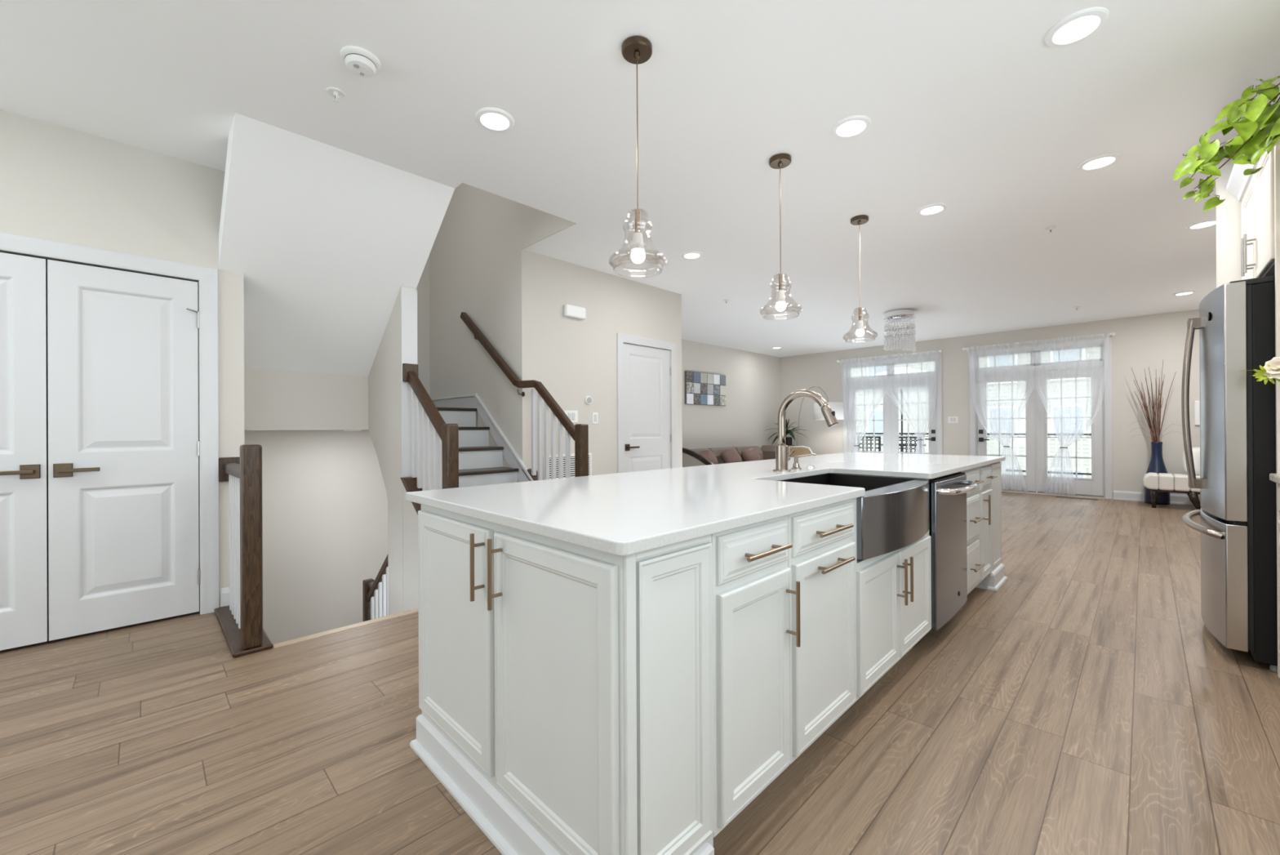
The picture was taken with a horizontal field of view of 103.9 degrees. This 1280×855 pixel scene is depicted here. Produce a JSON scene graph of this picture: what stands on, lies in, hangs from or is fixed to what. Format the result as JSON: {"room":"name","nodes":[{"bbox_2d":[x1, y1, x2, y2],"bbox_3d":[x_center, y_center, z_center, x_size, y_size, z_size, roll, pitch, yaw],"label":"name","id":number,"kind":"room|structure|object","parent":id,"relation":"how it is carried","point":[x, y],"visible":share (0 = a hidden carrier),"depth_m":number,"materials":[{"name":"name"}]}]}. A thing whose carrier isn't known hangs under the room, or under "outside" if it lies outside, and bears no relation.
{"room":"kitchen","nodes":[
{"label":"kitchen","id":0,"kind":"room"},
{"bbox_2d":[0,109,244,613],"bbox_3d":[-3.803,-0.229,2.027,3.467,2.742,0.120,0,0,-45],"label":"wall","id":1,"kind":"structure","parent":0,"point":[60,184],"depth_m":2.86,"materials":[{"name":"grey paint"}]},
{"bbox_2d":[0,231,219,650],"bbox_3d":[-3.128,0.079,2.647,1.383,2.120,0.150,0,0,-45],"label":"door","id":2,"kind":"structure","parent":1,"relation":"in","point":[100,447],"depth_m":2.77,"materials":[{"name":"white paint"}]},
{"bbox_2d":[219,586,229,606],"bbox_3d":[-2.561,1.069,3.154,0.124,0.135,0.022,0,0,-45],"label":"baseboard","id":3,"kind":"structure","parent":1,"relation":"attached to","point":[224,592],"depth_m":3.12,"materials":[{"name":"white paint"}]},
{"bbox_2d":[244,368,368,430],"bbox_3d":[-2.734,-0.231,4.068,0.928,0.502,0.138,0,0,-45],"label":"wall header","id":4,"kind":"structure","parent":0,"point":[274,400],"depth_m":4.01,"materials":[{"name":"grey paint"}]},
{"bbox_2d":[218,112,454,376],"bbox_3d":[-2.195,-1.085,3.514,1.160,1.279,1.530,0,0,-45],"label":"ceiling","id":5,"kind":"structure","parent":0,"point":[325,240],"depth_m":3.32,"materials":[{"name":"white paint"}]},
{"bbox_2d":[244,255,430,644],"bbox_3d":[-3.261,-0.233,5.327,2.190,5.650,0.150,0,0,-45],"label":"wall","id":6,"kind":"structure","parent":0,"point":[325,500],"depth_m":5.19,"materials":[{"name":"grey paint"}]},
{"bbox_2d":[362,554,388,621],"bbox_3d":[-2.221,1.711,4.303,0.084,1.511,0.745,0,0,-45],"label":"stair railing","id":7,"kind":"object","parent":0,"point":[375,592],"visible":0.35,"depth_m":4.35,"materials":[{"name":"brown wood"}]},
{"bbox_2d":[365,285,416,614],"bbox_3d":[-2.081,0.734,4.153,0.112,3.603,0.930,0,0,-45],"label":"wall","id":8,"kind":"structure","parent":0,"point":[384,377],"depth_m":3.94,"materials":[{"name":"grey paint"}]},
{"bbox_2d":[400,287,417,477],"bbox_3d":[-1.756,-0.340,3.822,0.118,1.433,0.008,0,0,-45],"label":"trim","id":9,"kind":"structure","parent":8,"relation":"attached to","point":[408,296],"depth_m":3.81,"materials":[{"name":"white paint"}]},
{"bbox_2d":[429,182,576,481],"bbox_3d":[-1.430,-0.242,4.968,0.100,5.650,2.940,0,0,-45],"label":"wall","id":10,"kind":"structure","parent":0,"point":[479,267],"depth_m":4.98,"materials":[{"name":"grey paint"}]},
{"bbox_2d":[531,252,682,475],"bbox_3d":[-0.978,-0.239,6.088,2.120,2.742,2.090,0,0,-45],"label":"wall","id":11,"kind":"structure","parent":0,"point":[575,359],"depth_m":5.11,"materials":[{"name":"grey paint"}]},
{"bbox_2d":[542,453,591,479],"bbox_3d":[-0.695,0.594,4.881,0.575,0.670,0.014,0,0,-45],"label":"air vent","id":12,"kind":"object","parent":11,"relation":"in","point":[572,455],"visible":0.12,"depth_m":4.85,"materials":[{"name":"white plastic"}]},
{"bbox_2d":[564,410,577,422],"bbox_3d":[-0.673,-0.106,4.909,0.164,0.116,0.010,0,0,-45],"label":"light switch","id":13,"kind":"object","parent":11,"relation":"attached to","point":[572,415],"visible":0.79,"depth_m":4.92,"materials":[{"name":"white plastic"}]},
{"bbox_2d":[564,303,586,319],"bbox_3d":[-0.638,-1.134,4.923,0.245,0.115,0.050,0,0,-45],"label":"door chime","id":14,"kind":"object","parent":11,"relation":"attached to","point":[572,311],"visible":1,"depth_m":4.89,"materials":[{"name":"white plastic"}]},
{"bbox_2d":[584,395,592,404],"bbox_3d":[-0.516,-0.275,5.055,0.088,0.088,0.026,0,0,-45],"label":"thermostat","id":15,"kind":"object","parent":11,"relation":"attached to","point":[588,400],"visible":1,"depth_m":5.04,"materials":[{"name":"white plastic"}]},
{"bbox_2d":[592,412,598,423],"bbox_3d":[-0.457,-0.094,5.124,0.072,0.116,0.010,0,0,-45],"label":"light switch","id":16,"kind":"object","parent":11,"relation":"attached to","point":[595,419],"visible":1,"depth_m":5.12,"materials":[{"name":"white plastic"}]},
{"bbox_2d":[616,333,677,472],"bbox_3d":[0.068,0.059,5.707,0.958,2.133,0.162,0,0,-45],"label":"door","id":17,"kind":"structure","parent":11,"relation":"in","point":[645,424],"depth_m":5.67,"materials":[{"name":"white paint"}]},
{"bbox_2d":[0,0,1279,357],"bbox_3d":[0.887,-1.722,4.419,13.700,0.200,7.300,0,0,-45],"label":"ceiling","id":18,"kind":"structure","parent":0,"point":[969,108],"depth_m":2.62,"materials":[{"name":"white paint"}]},
{"bbox_2d":[325,87,345,103],"bbox_3d":[-1.465,-1.590,2.414,0.080,0.044,0.080,0,0,-45],"label":"sprinkler","id":19,"kind":"object","parent":18,"relation":"attached to","point":[335,92],"visible":1,"depth_m":2.41,"materials":[{"name":"white plastic"}]},
{"bbox_2d":[339,45,380,77],"bbox_3d":[-1.225,-1.588,2.199,0.156,0.051,0.156,0,0,-45],"label":"smoke detector","id":20,"kind":"object","parent":18,"relation":"attached to","point":[361,62],"visible":1,"depth_m":2.17,"materials":[{"name":"white plastic"}]},
{"bbox_2d":[475,107,514,132],"bbox_3d":[-0.761,-1.609,2.631,0.200,0.013,0.200,0,0,-45],"label":"recessed light","id":21,"kind":"object","parent":18,"relation":"in","point":[493,119],"visible":1,"depth_m":2.62,"materials":[{"name":"white plastic"}]},
{"bbox_2d":[608,35,666,278],"bbox_3d":[-0.011,-1.143,2.135,0.250,0.952,0.250,0,0,-45],"label":"pendant light","id":22,"kind":"object","parent":18,"relation":"hanging from","point":[636,50],"visible":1,"depth_m":2.12,"materials":[{"name":"clear glass"}]},
{"bbox_2d":[680,250,702,259],"bbox_3d":[0.486,-1.613,4.703,0.200,0.013,0.200,0,0,-45],"label":"recessed light","id":23,"kind":"object","parent":18,"relation":"in","point":[687,255],"visible":1,"depth_m":4.68,"materials":[{"name":"white plastic"}]},
{"bbox_2d":[760,153,802,319],"bbox_3d":[0.850,-1.147,3.031,0.250,0.952,0.250,0,0,-45],"label":"pendant light","id":24,"kind":"object","parent":18,"relation":"hanging from","point":[780,161],"visible":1,"depth_m":3.02,"materials":[{"name":"clear glass"}]},
{"bbox_2d":[831,115,871,138],"bbox_3d":[1.140,-1.618,2.708,0.200,0.013,0.200,0,0,-45],"label":"recessed light","id":25,"kind":"object","parent":18,"relation":"in","point":[853,126],"visible":1,"depth_m":2.69,"materials":[{"name":"white plastic"}]},
{"bbox_2d":[843,214,877,342],"bbox_3d":[1.710,-1.150,3.899,0.250,0.952,0.250,0,0,-45],"label":"pendant light","id":26,"kind":"object","parent":18,"relation":"hanging from","point":[862,219],"visible":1,"depth_m":3.89,"materials":[{"name":"clear glass"}]},
{"bbox_2d":[883,308,915,354],"bbox_3d":[3.668,-1.327,7.083,0.405,0.611,0.408,0,0,-45],"label":"chandelier","id":27,"kind":"object","parent":18,"relation":"hanging from","point":[904,315],"visible":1,"depth_m":6.95,"materials":[{"name":"silver metal"}]},
{"bbox_2d":[916,203,947,215],"bbox_3d":[2.176,-1.623,3.739,0.200,0.013,0.200,0,0,-45],"label":"recessed light","id":28,"kind":"object","parent":18,"relation":"in","point":[934,208],"visible":1,"depth_m":3.72,"materials":[{"name":"white plastic"}]},
{"bbox_2d":[1044,225,1057,233],"bbox_3d":[3.361,-1.613,4.103,0.080,0.044,0.080,0,0,-45],"label":"sprinkler","id":29,"kind":"object","parent":18,"relation":"attached to","point":[1049,228],"visible":1,"depth_m":4.10,"materials":[{"name":"white plastic"}]},
{"bbox_2d":[1044,7,1109,47],"bbox_3d":[1.776,-1.622,2.043,0.200,0.013,0.200,0,0,-45],"label":"recessed light","id":30,"kind":"object","parent":18,"relation":"in","point":[1078,26],"visible":1,"depth_m":2.03,"materials":[{"name":"white plastic"}]},
{"bbox_2d":[1077,152,1121,171],"bbox_3d":[2.819,-1.627,3.080,0.200,0.013,0.200,0,0,-45],"label":"recessed light","id":31,"kind":"object","parent":18,"relation":"in","point":[1101,161],"visible":1,"depth_m":3.06,"materials":[{"name":"white plastic"}]},
{"bbox_2d":[1172,290,1196,295],"bbox_3d":[6.673,-1.643,6.146,0.200,0.013,0.200,0,0,-45],"label":"recessed light","id":32,"kind":"object","parent":18,"relation":"in","point":[1182,293],"visible":1,"depth_m":6.13,"materials":[{"name":"white plastic"}]},
{"bbox_2d":[1185,218,1216,229],"bbox_3d":[4.540,-1.634,4.038,0.200,0.013,0.200,0,0,-45],"label":"recessed light","id":33,"kind":"object","parent":18,"relation":"in","point":[1206,223],"visible":0.85,"depth_m":4.04,"materials":[{"name":"white plastic"}]},
{"bbox_2d":[0,491,1279,854],"bbox_3d":[0.937,1.145,4.380,13.500,0.050,7.000,0,0,-45],"label":"floor","id":34,"kind":"structure","parent":0,"point":[1086,703],"depth_m":1.81,"materials":[{"name":"brown wood"}]},
{"bbox_2d":[213,444,273,657],"bbox_3d":[-2.259,0.612,2.835,0.163,1.046,0.902,0,0,-45],"label":"guard","id":35,"kind":"object","parent":34,"relation":"on","point":[241,621],"visible":1,"depth_m":2.53,"materials":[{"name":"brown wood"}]},
{"bbox_2d":[273,607,418,648],"bbox_3d":[-1.574,1.152,2.912,0.912,0.048,0.060,0,0,-45],"label":"trim","id":36,"kind":"structure","parent":34,"relation":"attached to","point":[386,617],"depth_m":2.81,"materials":[{"name":"brown wood"}]},
{"bbox_2d":[409,504,714,854],"bbox_3d":[-0.318,0.691,1.486,0.358,0.864,1.112,0,0,-45],"label":"base cabinet","id":37,"kind":"object","parent":34,"relation":"on","point":[566,689],"visible":0.78,"depth_m":1.20,"materials":[{"name":"white paint"}]},
{"bbox_2d":[405,451,1005,555],"bbox_3d":[0.934,0.238,2.751,3.867,0.029,1.139,0,0,-45],"label":"countertop","id":38,"kind":"structure","parent":37,"relation":"on","point":[625,513],"depth_m":1.63,"materials":[{"name":"white stone"}]},
{"bbox_2d":[791,453,816,469],"bbox_3d":[0.870,0.180,2.675,0.127,0.088,0.054,0,0,38],"label":"soap dispenser","id":39,"kind":"object","parent":38,"relation":"on","point":[796,464],"visible":1,"depth_m":2.68,"materials":[{"name":"silver metal"}]},
{"bbox_2d":[773,389,838,471],"bbox_3d":[0.831,0.017,2.511,0.126,0.413,0.342,0,0,-45],"label":"faucet","id":40,"kind":"object","parent":38,"relation":"on","point":[782,458],"visible":1,"depth_m":2.56,"materials":[{"name":"silver metal"}]},
{"bbox_2d":[782,473,929,559],"bbox_3d":[0.952,0.373,2.302,0.825,0.234,0.551,0,0,-45],"label":"sink","id":41,"kind":"object","parent":38,"relation":"in","point":[893,513],"visible":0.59,"depth_m":2.03,"materials":[{"name":"silver metal"}]},
{"bbox_2d":[782,473,915,491],"bbox_3d":[0.918,0.360,2.339,0.822,0.208,0.450,0,0,-45],"label":"basin","id":42,"kind":"object","parent":41,"relation":"in","point":[870,483],"depth_m":2.64,"materials":[{"name":"grey metal"}]},
{"bbox_2d":[682,445,763,466],"bbox_3d":[1.734,0.720,9.147,2.645,0.802,1.068,0,0,-45],"label":"sofa","id":43,"kind":"object","parent":34,"relation":"on","point":[691,457],"visible":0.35,"depth_m":8.29,"materials":[{"name":"fabric"}]},
{"bbox_2d":[690,448,709,452],"bbox_3d":[0.956,0.552,8.832,0.810,0.346,0.294,0,0,-45],"label":"cushion","id":44,"kind":"object","parent":43,"relation":"on","point":[698,450],"depth_m":8.87,"materials":[{"name":"fabric"}]},
{"bbox_2d":[697,449,718,464],"bbox_3d":[1.144,0.559,8.581,0.345,0.347,0.311,0,0,-45],"label":"throw pillow","id":45,"kind":"object","parent":43,"relation":"on","point":[708,454],"visible":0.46,"depth_m":8.54,"materials":[{"name":"pink fabric"}]},
{"bbox_2d":[707,446,737,463],"bbox_3d":[1.538,0.550,9.411,0.810,0.346,0.294,0,0,-45],"label":"cushion","id":46,"kind":"object","parent":43,"relation":"on","point":[717,451],"depth_m":9.18,"materials":[{"name":"pink fabric"}]},
{"bbox_2d":[720,448,742,463],"bbox_3d":[1.654,0.557,9.088,0.345,0.347,0.311,0,0,-45],"label":"throw pillow","id":47,"kind":"object","parent":43,"relation":"on","point":[728,455],"visible":0.8,"depth_m":9.01,"materials":[{"name":"pink fabric"}]},
{"bbox_2d":[733,445,763,462],"bbox_3d":[2.126,0.547,9.996,0.830,0.346,0.294,0,0,-45],"label":"cushion","id":48,"kind":"object","parent":43,"relation":"on","point":[740,449],"depth_m":9.93,"materials":[{"name":"pink fabric"}]},
{"bbox_2d":[741,447,761,461],"bbox_3d":[2.122,0.555,9.554,0.345,0.347,0.311,0,0,-45],"label":"throw pillow","id":49,"kind":"object","parent":43,"relation":"on","point":[749,454],"visible":0.73,"depth_m":9.48,"materials":[{"name":"pink fabric"}]},
{"bbox_2d":[711,515,800,836],"bbox_3d":[-0.036,0.690,1.726,0.375,0.864,1.110,0,0,-45],"label":"base cabinet","id":50,"kind":"object","parent":34,"relation":"on","point":[752,591],"visible":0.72,"depth_m":1.34,"materials":[{"name":"white paint"}]},
{"bbox_2d":[760,444,793,459],"bbox_3d":[3.010,0.744,10.626,0.608,0.745,0.770,0,0,-45],"label":"sofa","id":51,"kind":"object","parent":34,"relation":"on","point":[768,451],"visible":0.22,"depth_m":10.53,"materials":[{"name":"fabric"}]},
{"bbox_2d":[788,445,813,457],"bbox_3d":[3.301,0.735,9.978,0.490,0.758,0.502,0,0,-45],"label":"cane chair","id":52,"kind":"object","parent":34,"relation":"on","point":[799,450],"visible":0.34,"depth_m":9.81,"materials":[{"name":"white wicker"}]},
{"bbox_2d":[813,402,825,419],"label":"arc floor lamp","id":53,"kind":"object","parent":34,"relation":"on","point":[818,415],"depth_m":10.03,"materials":[{"name":"white fabric"}]},
{"bbox_2d":[787,498,856,764],"bbox_3d":[0.270,0.689,2.030,0.483,0.864,1.110,0,0,-45],"label":"base cabinet","id":54,"kind":"object","parent":34,"relation":"on","point":[822,554],"visible":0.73,"depth_m":1.64,"materials":[{"name":"white paint"}]},
{"bbox_2d":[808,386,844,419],"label":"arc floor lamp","id":55,"kind":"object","parent":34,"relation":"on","point":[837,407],"depth_m":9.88,"materials":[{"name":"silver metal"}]},
{"bbox_2d":[780,472,931,702],"bbox_3d":[0.765,0.687,2.523,0.912,0.864,1.110,0,0,-45],"label":"base cabinet","id":56,"kind":"object","parent":34,"relation":"on","point":[893,589],"visible":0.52,"depth_m":2.07,"materials":[{"name":"white paint"}]},
{"bbox_2d":[913,471,977,646],"bbox_3d":[1.486,0.685,2.894,0.620,0.862,0.746,0,0,-45],"label":"dishwasher","id":57,"kind":"object","parent":34,"relation":"on","point":[948,493],"visible":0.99,"depth_m":2.61,"materials":[{"name":"silver metal"}]},
{"bbox_2d":[960,466,984,594],"bbox_3d":[1.684,0.683,3.436,0.414,0.864,1.110,0,0,-45],"label":"base cabinet","id":58,"kind":"object","parent":34,"relation":"on","point":[973,518],"visible":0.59,"depth_m":3.06,"materials":[{"name":"white paint"}]},
{"bbox_2d":[975,462,1008,591],"bbox_3d":[2.072,0.682,3.822,0.676,0.864,1.110,0,0,-45],"label":"base cabinet","id":59,"kind":"object","parent":34,"relation":"on","point":[992,574],"visible":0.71,"depth_m":3.43,"materials":[{"name":"white paint"}]},
{"bbox_2d":[1144,441,1170,504],"bbox_3d":[7.421,0.646,7.196,0.262,0.888,0.262,0,0,41],"label":"floor vase","id":60,"kind":"object","parent":34,"relation":"on","point":[1157,464],"visible":0.71,"depth_m":7.14,"materials":[{"name":"blue ceramic"}]},
{"bbox_2d":[1155,377,1158,441],"bbox_3d":[7.372,-0.186,7.149,0.105,1.034,0.018,0,0,-31],"label":"branch","id":61,"kind":"object","parent":60,"relation":"in","point":[1155,378],"visible":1,"depth_m":7.15,"materials":[{"name":"brown plant"}]},
{"bbox_2d":[1156,360,1163,441],"bbox_3d":[7.416,-0.320,7.153,0.023,1.300,0.076,0,0,-25],"label":"branch","id":62,"kind":"object","parent":60,"relation":"in","point":[1162,361],"visible":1,"depth_m":7.15,"materials":[{"name":"brown plant"}]},
{"bbox_2d":[1158,380,1163,441],"bbox_3d":[7.398,-0.163,7.123,0.021,0.988,0.105,0,0,10],"label":"branch","id":63,"kind":"object","parent":60,"relation":"in","point":[1162,380],"visible":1,"depth_m":7.12,"materials":[{"name":"brown plant"}]},
{"bbox_2d":[1159,371,1176,437],"bbox_3d":[7.453,-0.225,7.100,0.012,1.112,0.202,0,0,-27],"label":"branch","id":64,"kind":"object","parent":60,"relation":"in","point":[1175,371],"visible":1,"depth_m":7.11,"materials":[{"name":"brown plant"}]},
{"bbox_2d":[1142,472,1200,509],"bbox_3d":[7.407,0.868,6.666,0.460,0.464,1.016,0,0,-45],"label":"bench","id":65,"kind":"object","parent":34,"relation":"on","point":[1166,482],"visible":0.46,"depth_m":6.70,"materials":[{"name":"white fabric"}]},
{"bbox_2d":[1182,446,1199,475],"bbox_3d":[7.530,0.454,6.696,0.400,0.384,0.177,0,0,36],"label":"throw pillow","id":66,"kind":"object","parent":65,"relation":"on","point":[1196,451],"visible":0.23,"depth_m":6.71,"materials":[{"name":"white fabric"}]},
{"bbox_2d":[1181,275,1277,671],"bbox_3d":[3.302,0.210,2.453,0.920,1.792,0.883,0,0,-45],"label":"refrigerator","id":67,"kind":"object","parent":34,"relation":"on","point":[1235,323],"visible":1,"depth_m":2.33,"materials":[{"name":"silver metal"}]},
{"bbox_2d":[1274,139,1279,677],"bbox_3d":[3.051,-0.128,2.006,0.027,2.470,0.630,0,0,-45],"label":"panel","id":68,"kind":"object","parent":34,"relation":"on","point":[1277,148],"visible":0.55,"depth_m":2.22,"materials":[{"name":"beige paint"}]},
{"bbox_2d":[1276,484,1279,653],"bbox_3d":[2.708,0.673,1.690,0.900,0.870,0.674,0,0,-45],"label":"base cabinet","id":69,"kind":"object","parent":34,"relation":"on","point":[1278,491],"visible":1,"depth_m":2.19,"materials":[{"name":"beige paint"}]},
{"bbox_2d":[1269,473,1279,484],"bbox_3d":[2.700,0.220,1.670,0.942,0.033,0.653,0,0,-45],"label":"countertop","id":70,"kind":"structure","parent":69,"relation":"on","point":[1275,477],"depth_m":2.15,"materials":[{"name":"beige stone"}]},
{"bbox_2d":[1244,356,1279,384],"bbox_3d":[2.747,-0.051,2.051,0.152,0.509,0.375,0,0,-45],"label":"flower","id":71,"kind":"object","parent":70,"relation":"on","point":[1271,370],"visible":1,"depth_m":2.14,"materials":[{"name":"white plant"}]},
{"bbox_3d":[3.227,0.753,11.117,0.270,0.725,0.280,0,0,-45],"label":"plant stand","id":72,"kind":"object","parent":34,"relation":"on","visible":0},
{"bbox_2d":[764,418,808,444],"bbox_3d":[3.215,0.098,10.873,0.724,0.585,0.784,0,0,-45],"label":"potted plant","id":73,"kind":"object","parent":72,"relation":"on","point":[788,439],"visible":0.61,"depth_m":10.98,"materials":[{"name":"green plant"}]},
{"bbox_2d":[681,338,780,448],"bbox_3d":[1.125,-0.246,9.617,5.840,2.742,0.150,0,0,-45],"label":"wall","id":74,"kind":"structure","parent":0,"point":[753,404],"depth_m":10.32,"materials":[{"name":"grey paint"}]},
{"bbox_2d":[684,370,725,405],"bbox_3d":[1.274,-0.736,9.629,1.230,0.610,0.049,0,0,-45],"label":"wall art","id":75,"kind":"object","parent":74,"relation":"attached to","point":[700,388],"visible":1,"depth_m":9.56,"materials":[{"name":"multicoloured fabric"}]},
{"bbox_2d":[779,309,1199,498],"bbox_3d":[5.755,-0.270,9.216,0.160,2.742,7.250,0,0,-45],"label":"wall","id":76,"kind":"structure","parent":0,"point":[1139,343],"depth_m":7.64,"materials":[{"name":"grey paint"}]},
{"bbox_2d":[836,349,942,363],"bbox_3d":[4.872,-1.394,9.917,0.096,0.070,1.976,0,0,-45],"label":"curtain rod","id":77,"kind":"object","parent":76,"relation":"attached to","point":[940,350],"visible":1,"depth_m":9.82,"materials":[{"name":"white metal"}]},
{"bbox_2d":[841,355,883,452],"bbox_3d":[4.528,-0.169,10.201,0.092,2.495,0.880,0,0,-41],"label":"sheer curtain","id":78,"kind":"object","parent":77,"relation":"hanging from","point":[855,442],"visible":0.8,"depth_m":10.26,"materials":[{"name":"white fabric"}]},
{"bbox_2d":[886,350,936,453],"bbox_3d":[5.179,-0.173,9.570,0.091,2.495,0.916,0,0,-42],"label":"sheer curtain","id":79,"kind":"object","parent":77,"relation":"hanging from","point":[919,450],"visible":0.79,"depth_m":9.48,"materials":[{"name":"white fabric"}]},
{"bbox_2d":[842,352,942,454],"bbox_3d":[4.986,-0.132,9.966,0.174,2.475,1.846,0,0,-45],"label":"door","id":80,"kind":"structure","parent":76,"relation":"in","point":[891,420],"depth_m":9.88,"materials":[{"name":"white paint"}]},
{"bbox_2d":[947,416,958,422],"bbox_3d":[5.709,-0.143,9.142,0.010,0.116,0.164,0,0,-45],"label":"light switch","id":81,"kind":"object","parent":76,"relation":"attached to","point":[950,419],"visible":1,"depth_m":9.14,"materials":[{"name":"white plastic"}]},
{"bbox_2d":[962,332,1115,351],"bbox_3d":[6.492,-1.404,8.288,0.096,0.070,1.991,0,0,-45],"label":"curtain rod","id":82,"kind":"object","parent":76,"relation":"attached to","point":[1109,335],"visible":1,"depth_m":8.14,"materials":[{"name":"white plastic"}]},
{"bbox_2d":[968,340,1031,491],"bbox_3d":[6.156,-0.179,8.573,0.937,2.495,0.091,0,0,43],"label":"sheer curtain","id":83,"kind":"object","parent":82,"relation":"hanging from","point":[1011,484],"visible":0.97,"depth_m":8.49,"materials":[{"name":"white fabric"}]},
{"bbox_2d":[1038,338,1102,494],"bbox_3d":[6.806,-0.183,7.915,0.091,2.495,0.901,0,0,-41],"label":"sheer curtain","id":84,"kind":"object","parent":82,"relation":"hanging from","point":[1064,464],"visible":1,"depth_m":7.96,"materials":[{"name":"white fabric"}]},
{"bbox_2d":[968,336,1112,498],"bbox_3d":[6.595,-0.142,8.348,0.174,2.475,1.851,0,0,-45],"label":"door","id":85,"kind":"structure","parent":76,"relation":"in","point":[1100,485],"depth_m":8.23,"materials":[{"name":"white paint"}]},
{"bbox_2d":[1113,489,1199,504],"bbox_3d":[7.694,1.021,7.142,0.022,0.135,1.385,0,0,-45],"label":"baseboard","id":86,"kind":"structure","parent":76,"relation":"attached to","point":[1117,495],"depth_m":7.43,"materials":[{"name":"white paint"}]},
{"bbox_2d":[1194,400,1199,425],"bbox_3d":[7.821,-0.202,7.004,0.030,0.340,0.100,0,0,-45],"label":"intercom","id":87,"kind":"object","parent":76,"relation":"attached to","point":[1197,403],"visible":0.56,"depth_m":7.01,"materials":[{"name":"white plastic"}]},
{"bbox_2d":[1215,157,1241,288],"bbox_3d":[3.773,-0.267,2.789,0.115,2.742,0.732,0,0,-45],"label":"wall","id":88,"kind":"structure","parent":0,"point":[1228,213],"depth_m":2.98,"materials":[{"name":"grey paint"}]},
{"bbox_3d":[6.707,1.183,10.895,3.530,0.110,12.000,0,0,-45],"label":"deck","id":89,"kind":"object","parent":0,"visible":0},
{"bbox_2d":[857,435,880,453],"bbox_3d":[5.495,0.663,11.835,0.480,0.944,0.520,0,0,-45],"label":"patio chair","id":90,"kind":"object","parent":89,"relation":"on","point":[866,437],"visible":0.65,"depth_m":11.64,"materials":[{"name":"black metal"}]},
{"bbox_2d":[880,443,925,451],"bbox_3d":[6.295,0.766,12.038,1.000,0.730,1.000,0,0,-45],"label":"patio table","id":91,"kind":"object","parent":89,"relation":"on","point":[882,444],"visible":0.21,"depth_m":11.73,"materials":[{"name":"black metal"}]},
{"bbox_2d":[857,366,928,440],"bbox_3d":[6.288,-0.524,12.040,2.494,1.850,2.494,0,0,-22],"label":"patio umbrella","id":92,"kind":"object","parent":91,"relation":"on","point":[922,388],"visible":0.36,"depth_m":12.02,"materials":[{"name":"white"}]},
{"bbox_2d":[898,436,921,453],"bbox_3d":[6.144,0.659,11.325,0.480,0.944,0.520,0,0,-45],"label":"patio chair","id":93,"kind":"object","parent":89,"relation":"on","point":[901,437],"visible":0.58,"depth_m":11.18,"materials":[{"name":"black metal"}]},
{"bbox_2d":[857,430,1091,475],"bbox_3d":[7.743,0.599,11.928,0.080,1.050,10.000,0,0,-45],"label":"deck railing","id":94,"kind":"object","parent":89,"relation":"on","point":[868,433],"visible":0.21,"depth_m":11.11,"materials":[{"name":"black metal"}]},
{"bbox_3d":[-2.135,2.661,4.207,2.190,0.150,3.000,0,0,-45],"label":"floor","id":95,"kind":"structure","parent":0,"visible":0},
{"bbox_2d":[431,392,533,487],"bbox_3d":[-2.205,1.119,4.287,1.973,2.935,2.800,0,0,-45],"label":"staircase","id":96,"kind":"structure","parent":95,"relation":"on","point":[480,463],"depth_m":4.71,"materials":[{"name":"white paint"}]},
{"bbox_2d":[400,363,458,611],"bbox_3d":[-1.488,1.043,3.559,0.150,3.057,0.754,0,0,-45],"label":"stair railing","id":97,"kind":"object","parent":96,"relation":"on","point":[434,442],"visible":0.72,"depth_m":3.62,"materials":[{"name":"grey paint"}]},
{"bbox_2d":[460,311,588,480],"bbox_3d":[-1.127,-0.036,4.588,0.168,2.334,1.939,0,0,-45],"label":"stair railing","id":98,"kind":"object","parent":96,"relation":"attached to","point":[579,433],"visible":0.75,"depth_m":4.27,"materials":[{"name":"white paint"}]},
{"bbox_3d":[3.433,-0.266,1.865,13.500,2.742,0.100,0,0,-45],"label":"wall","id":99,"kind":"structure","parent":0,"visible":0},
{"bbox_2d":[1226,126,1275,281],"bbox_3d":[3.386,-1.091,2.391,0.980,0.668,0.695,0,0,-45],"label":"upper cabinet","id":100,"kind":"object","parent":99,"relation":"attached to","point":[1255,192],"visible":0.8,"depth_m":2.55,"materials":[{"name":"beige paint"}]},
{"bbox_3d":[2.806,-0.818,1.586,0.900,1.050,0.374,0,0,-45],"label":"upper cabinet","id":101,"kind":"object","parent":99,"relation":"attached to","visible":0},
{"bbox_2d":[1173,75,1279,211],"bbox_3d":[2.710,-1.252,2.004,0.819,0.591,0.237,0,0,37],"label":"trailing vine","id":102,"kind":"object","parent":101,"relation":"hanging from","point":[1251,141],"visible":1,"depth_m":2.11,"materials":[{"name":"green plant"}]},
{"label":"outside","id":103,"kind":"structure","parent":0,"visible":0},
{"bbox_3d":[22.730,4.087,29.632,46.000,0.100,70.000,0,0,-45],"label":"ground","id":104,"kind":"structure","parent":103,"visible":0},
{"bbox_2d":[851,361,934,453],"bbox_3d":[12.306,-1.111,28.747,7.000,10.400,11.400,0,0,-45],"label":"house","id":105,"kind":"structure","parent":104,"relation":"on","point":[878,414],"depth_m":24.78,"materials":[{"name":"grey"}]},
{"bbox_2d":[979,346,1100,477],"bbox_3d":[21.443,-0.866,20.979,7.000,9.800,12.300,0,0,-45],"label":"window panes","id":106,"kind":"structure","parent":104,"relation":"on","point":[1068,354],"depth_m":20.97,"materials":[{"name":"grey"}]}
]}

